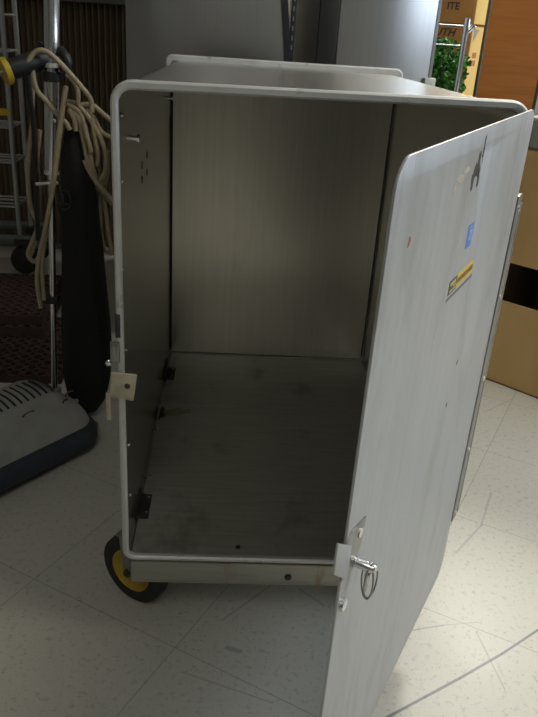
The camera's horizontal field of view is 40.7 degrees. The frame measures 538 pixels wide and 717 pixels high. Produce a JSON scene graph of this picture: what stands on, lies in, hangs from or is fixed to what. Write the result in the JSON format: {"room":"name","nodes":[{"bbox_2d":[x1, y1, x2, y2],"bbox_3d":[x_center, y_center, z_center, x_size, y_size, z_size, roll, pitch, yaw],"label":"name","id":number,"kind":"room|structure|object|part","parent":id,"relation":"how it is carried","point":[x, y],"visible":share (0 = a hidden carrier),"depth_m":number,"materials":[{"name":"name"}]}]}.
{"room":"storage room","nodes":[
{"label":"storage room","id":0,"kind":"room"},
{"bbox_2d":[0,246,537,716],"bbox_3d":[0.131,0.194,1.885,6.000,0.050,7.400,2,25,-3],"label":"floor","id":1,"kind":"structure","parent":0,"point":[73,643],"depth_m":1.25,"materials":[{"name":"tile"}]},
{"bbox_2d":[0,0,48,272],"bbox_3d":[-1.096,-0.873,2.637,0.559,1.099,0.236,2,25,-3],"label":"trolley","id":2,"kind":"object","parent":1,"relation":"on","point":[19,260],"visible":0.66,"depth_m":2.71,"materials":[{"name":"grey metal"}]},
{"bbox_2d":[0,48,17,52],"bbox_3d":[-1.105,-1.088,2.539,0.408,0.008,0.168,2,25,-3],"label":"wire shelf","id":3,"kind":"object","parent":2,"relation":"attached to","point":[2,50],"depth_m":2.53,"materials":[{"name":"grey metal"}]},
{"bbox_3d":[-0.913,-0.896,2.548,0.018,0.960,0.018,2,25,-3],"label":"post","id":4,"kind":"part","parent":2,"relation":"part of","materials":[{"name":"silver metal"}]},
{"bbox_2d":[0,120,23,128],"bbox_3d":[-1.120,-0.862,2.644,0.408,0.008,0.168,2,25,-3],"label":"wire shelf","id":5,"kind":"object","parent":2,"relation":"attached to","point":[3,123],"depth_m":2.66,"materials":[{"name":"grey metal"}]},
{"bbox_2d":[0,153,25,163],"bbox_3d":[-1.128,-0.751,2.695,0.408,0.008,0.168,2,25,-3],"label":"wire shelf","id":6,"kind":"object","parent":2,"relation":"attached to","point":[14,160],"depth_m":2.72,"materials":[{"name":"grey metal"}]},
{"bbox_2d":[0,195,26,207],"bbox_3d":[-1.138,-0.605,2.763,0.408,0.008,0.168,2,25,-3],"label":"wire shelf","id":7,"kind":"object","parent":2,"relation":"attached to","point":[17,204],"depth_m":2.74,"materials":[{"name":"grey metal"}]},
{"bbox_3d":[-0.919,-0.964,2.693,0.018,0.960,0.018,2,25,-3],"label":"post","id":8,"kind":"part","parent":2,"relation":"part of","materials":[{"name":"silver metal"}]},
{"bbox_2d":[0,317,63,383],"bbox_3d":[-0.904,-0.041,2.155,0.656,0.022,0.445,2,25,-3],"label":"rubber mat","id":9,"kind":"object","parent":1,"relation":"on","point":[17,350],"visible":0.52,"depth_m":2.08,"materials":[{"name":"red rubber"}]},
{"bbox_2d":[0,286,61,336],"bbox_3d":[-0.967,-0.169,2.361,0.552,0.028,0.412,2,25,-3],"label":"rubber mat","id":10,"kind":"object","parent":9,"relation":"on","point":[5,329],"visible":0.19,"depth_m":2.20,"materials":[{"name":"red rubber"}]},
{"bbox_2d":[0,273,61,324],"bbox_3d":[-0.980,-0.204,2.367,0.540,0.028,0.396,1,25,-6],"label":"rubber mat","id":11,"kind":"object","parent":10,"relation":"on","point":[18,298],"visible":0.79,"depth_m":2.33,"materials":[{"name":"red rubber"}]},
{"bbox_2d":[0,0,113,493],"bbox_3d":[-0.533,-0.269,1.460,0.274,1.040,0.548,16,27,24],"label":"vacuum","id":12,"kind":"object","parent":1,"relation":"on","point":[42,427],"visible":0.96,"depth_m":1.60,"materials":[{"name":"grey plastic"}]},
{"bbox_2d":[0,377,88,467],"bbox_3d":[-0.591,0.126,1.578,0.364,0.097,0.391,2,25,-3],"label":"hood","id":13,"kind":"object","parent":12,"relation":"attached to","point":[37,420],"depth_m":1.58,"materials":[{"name":"grey plastic"}]},
{"bbox_3d":[-0.441,-0.386,1.605,0.242,0.554,0.116,2,25,-3],"label":"power cord","id":14,"kind":"part","parent":12,"relation":"part of","materials":[{"name":"beige rubber"}]},
{"bbox_2d":[0,0,126,249],"bbox_3d":[-1.023,-0.954,2.920,1.430,1.020,0.130,2,25,-3],"label":"wall","id":15,"kind":"structure","parent":1,"relation":"on","point":[93,32],"depth_m":2.84,"materials":[{"name":"brown wood"}]},
{"bbox_3d":[-1.062,-0.504,3.133,1.365,0.022,0.100,2,25,-3],"label":"foot rail","id":16,"kind":"part","parent":15,"relation":"part of","materials":[{"name":"grey metal"}]},
{"bbox_3d":[-0.993,-1.388,2.719,1.430,0.062,0.130,2,25,-3],"label":"rail","id":17,"kind":"part","parent":15,"relation":"part of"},
{"bbox_2d":[125,0,290,79],"bbox_3d":[-0.161,-1.016,2.346,0.475,1.720,0.883,2,25,-3],"label":"tall cabinet","id":18,"kind":"object","parent":1,"relation":"on","point":[156,30],"visible":0.18,"depth_m":1.93,"materials":[{"name":"silver metal"}]},
{"bbox_2d":[290,0,296,61],"bbox_3d":[0.060,-0.835,2.011,0.013,1.700,0.024,2,25,-3],"label":"upright","id":19,"kind":"object","parent":1,"relation":"on","point":[294,2],"visible":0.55,"depth_m":1.97,"materials":[{"name":"paint"}]},
{"bbox_2d":[104,54,533,716],"bbox_3d":[0.019,-0.003,1.202,0.581,0.865,1.260,2,25,-3],"label":"metal cart","id":20,"kind":"object","parent":1,"relation":"on","point":[312,260],"visible":1,"depth_m":1.27,"materials":[{"name":"metal"}]},
{"bbox_3d":[-0.222,0.006,1.004,0.009,0.009,0.006,2,25,-3],"label":"knob","id":21,"kind":"part","parent":20,"relation":"part of","materials":[{"name":"silver metal"}]},
{"bbox_3d":[-0.205,0.039,1.021,0.039,0.045,0.003,2,25,-5],"label":"hasp plate","id":22,"kind":"part","parent":20,"relation":"part of","materials":[{"name":"beige metal"}]},
{"bbox_3d":[0.009,0.160,1.529,0.497,0.002,0.780,2,25,-3],"label":"panel","id":23,"kind":"part","parent":20,"relation":"part of","materials":[{"name":"grey metal"}]},
{"bbox_3d":[0.016,-0.322,1.736,0.490,0.690,0.002,2,25,-3],"label":"panel","id":24,"kind":"part","parent":20,"relation":"part of","materials":[{"name":"silver metal"}]},
{"bbox_3d":[0.179,0.110,0.822,0.003,0.716,0.523,16,27,24],"label":"door","id":25,"kind":"part","parent":20,"relation":"part of","materials":[{"name":"metal"}]},
{"bbox_2d":[289,0,441,85],"bbox_3d":[0.266,-0.927,2.218,0.301,1.720,0.514,-3,26,-14],"label":"tall cabinet","id":26,"kind":"object","parent":1,"relation":"on","point":[401,35],"visible":0.34,"depth_m":1.99,"materials":[{"name":"silver metal"}]},
{"bbox_3d":[0.321,-0.860,1.991,0.286,1.635,0.015,-3,26,-14],"label":"door","id":27,"kind":"part","parent":26,"relation":"part of","materials":[{"name":"silver metal"}]},
{"bbox_2d":[435,18,476,92],"bbox_3d":[0.489,-0.613,2.452,0.184,0.980,0.260,2,25,-3],"label":"wire cart","id":28,"kind":"object","parent":1,"relation":"on","point":[467,28],"visible":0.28,"depth_m":2.17,"materials":[{"name":"silver metal"}]},
{"bbox_2d":[431,36,471,93],"bbox_3d":[0.530,-0.918,2.305,0.187,0.203,0.242,2,25,-3],"label":"foliage","id":29,"kind":"object","parent":28,"relation":"on","point":[446,63],"visible":0.42,"depth_m":2.23,"materials":[{"name":"green plant"}]},
{"bbox_3d":[0.566,-0.586,2.335,0.036,0.921,0.018,2,25,-3],"label":"post","id":30,"kind":"part","parent":28,"relation":"part of","materials":[{"name":"silver metal"}]},
{"bbox_2d":[472,0,537,109],"bbox_3d":[0.743,-0.790,2.315,0.199,1.450,0.025,2,25,-3],"label":"wooden board","id":31,"kind":"object","parent":1,"relation":"on","point":[507,69],"visible":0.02,"depth_m":2.23,"materials":[{"name":"orange wood"}]},
{"bbox_2d":[486,147,537,397],"bbox_3d":[0.954,-0.222,2.040,0.515,0.675,0.360,24,31,36],"label":"carton","id":32,"kind":"object","parent":1,"relation":"on","point":[513,362],"visible":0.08,"depth_m":2.08,"materials":[{"name":"brown cardboard"}]},
{"bbox_3d":[0.821,0.018,2.007,0.515,0.252,0.005,24,31,36],"label":"panel","id":33,"kind":"part","parent":32,"relation":"part of","materials":[{"name":"cardboard"}]},
{"bbox_3d":[0.846,-0.339,1.842,0.515,0.311,0.005,24,31,36],"label":"panel","id":34,"kind":"part","parent":32,"relation":"part of","materials":[{"name":"cardboard"}]},
{"bbox_2d":[528,115,537,148],"bbox_3d":[0.956,-0.556,1.864,0.506,0.076,0.304,24,31,36],"label":"tote","id":35,"kind":"object","parent":32,"relation":"on","point":[533,142],"visible":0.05,"depth_m":1.90,"materials":[{"name":"white plastic"}]},
{"bbox_3d":[0.566,-0.543,3.056,0.540,0.359,0.362,2,25,-3],"label":"crate","id":36,"kind":"object","parent":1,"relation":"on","visible":0},
{"bbox_2d":[437,23,483,95],"bbox_3d":[0.597,-0.982,2.852,0.528,0.607,0.323,11,26,15],"label":"carton","id":37,"kind":"object","parent":36,"relation":"on","point":[474,40],"visible":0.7,"depth_m":2.60,"materials":[{"name":"brown cardboard"}]},
{"bbox_2d":[438,28,456,35],"bbox_3d":[0.627,-1.159,2.578,0.075,0.026,0.001,11,26,15],"label":"print","id":38,"kind":"object","parent":37,"relation":"attached to","point":[441,31],"depth_m":2.58,"materials":[{"name":"black paint"}]},
{"bbox_2d":[439,0,488,25],"bbox_3d":[0.628,-1.439,2.640,0.528,0.398,0.323,11,26,15],"label":"carton","id":39,"kind":"object","parent":37,"relation":"on","point":[452,11],"visible":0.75,"depth_m":2.55,"materials":[{"name":"brown cardboard"}]},
{"bbox_2d":[447,2,459,9],"bbox_3d":[0.646,-1.233,2.540,0.042,0.023,0.001,11,26,15],"label":"print","id":40,"kind":"object","parent":39,"relation":"attached to","point":[450,5],"depth_m":2.54,"materials":[{"name":"black paint"}]},
{"bbox_3d":[0.828,-1.401,2.588,0.002,0.391,0.333,20,29,31],"label":"panel","id":41,"kind":"part","parent":39,"relation":"part of","materials":[{"name":"brown cardboard"}]},
{"bbox_3d":[0.796,-0.944,2.800,0.002,0.600,0.333,20,29,31],"label":"panel","id":42,"kind":"part","parent":37,"relation":"part of","materials":[{"name":"brown cardboard"}]},
{"bbox_2d":[288,0,537,115],"bbox_3d":[0.077,-2.645,4.673,6.000,2.750,0.050,2,25,-3],"label":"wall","id":43,"kind":"structure","parent":0,"point":[536,106],"depth_m":5.13,"materials":[{"name":"grey paint"}]}
]}

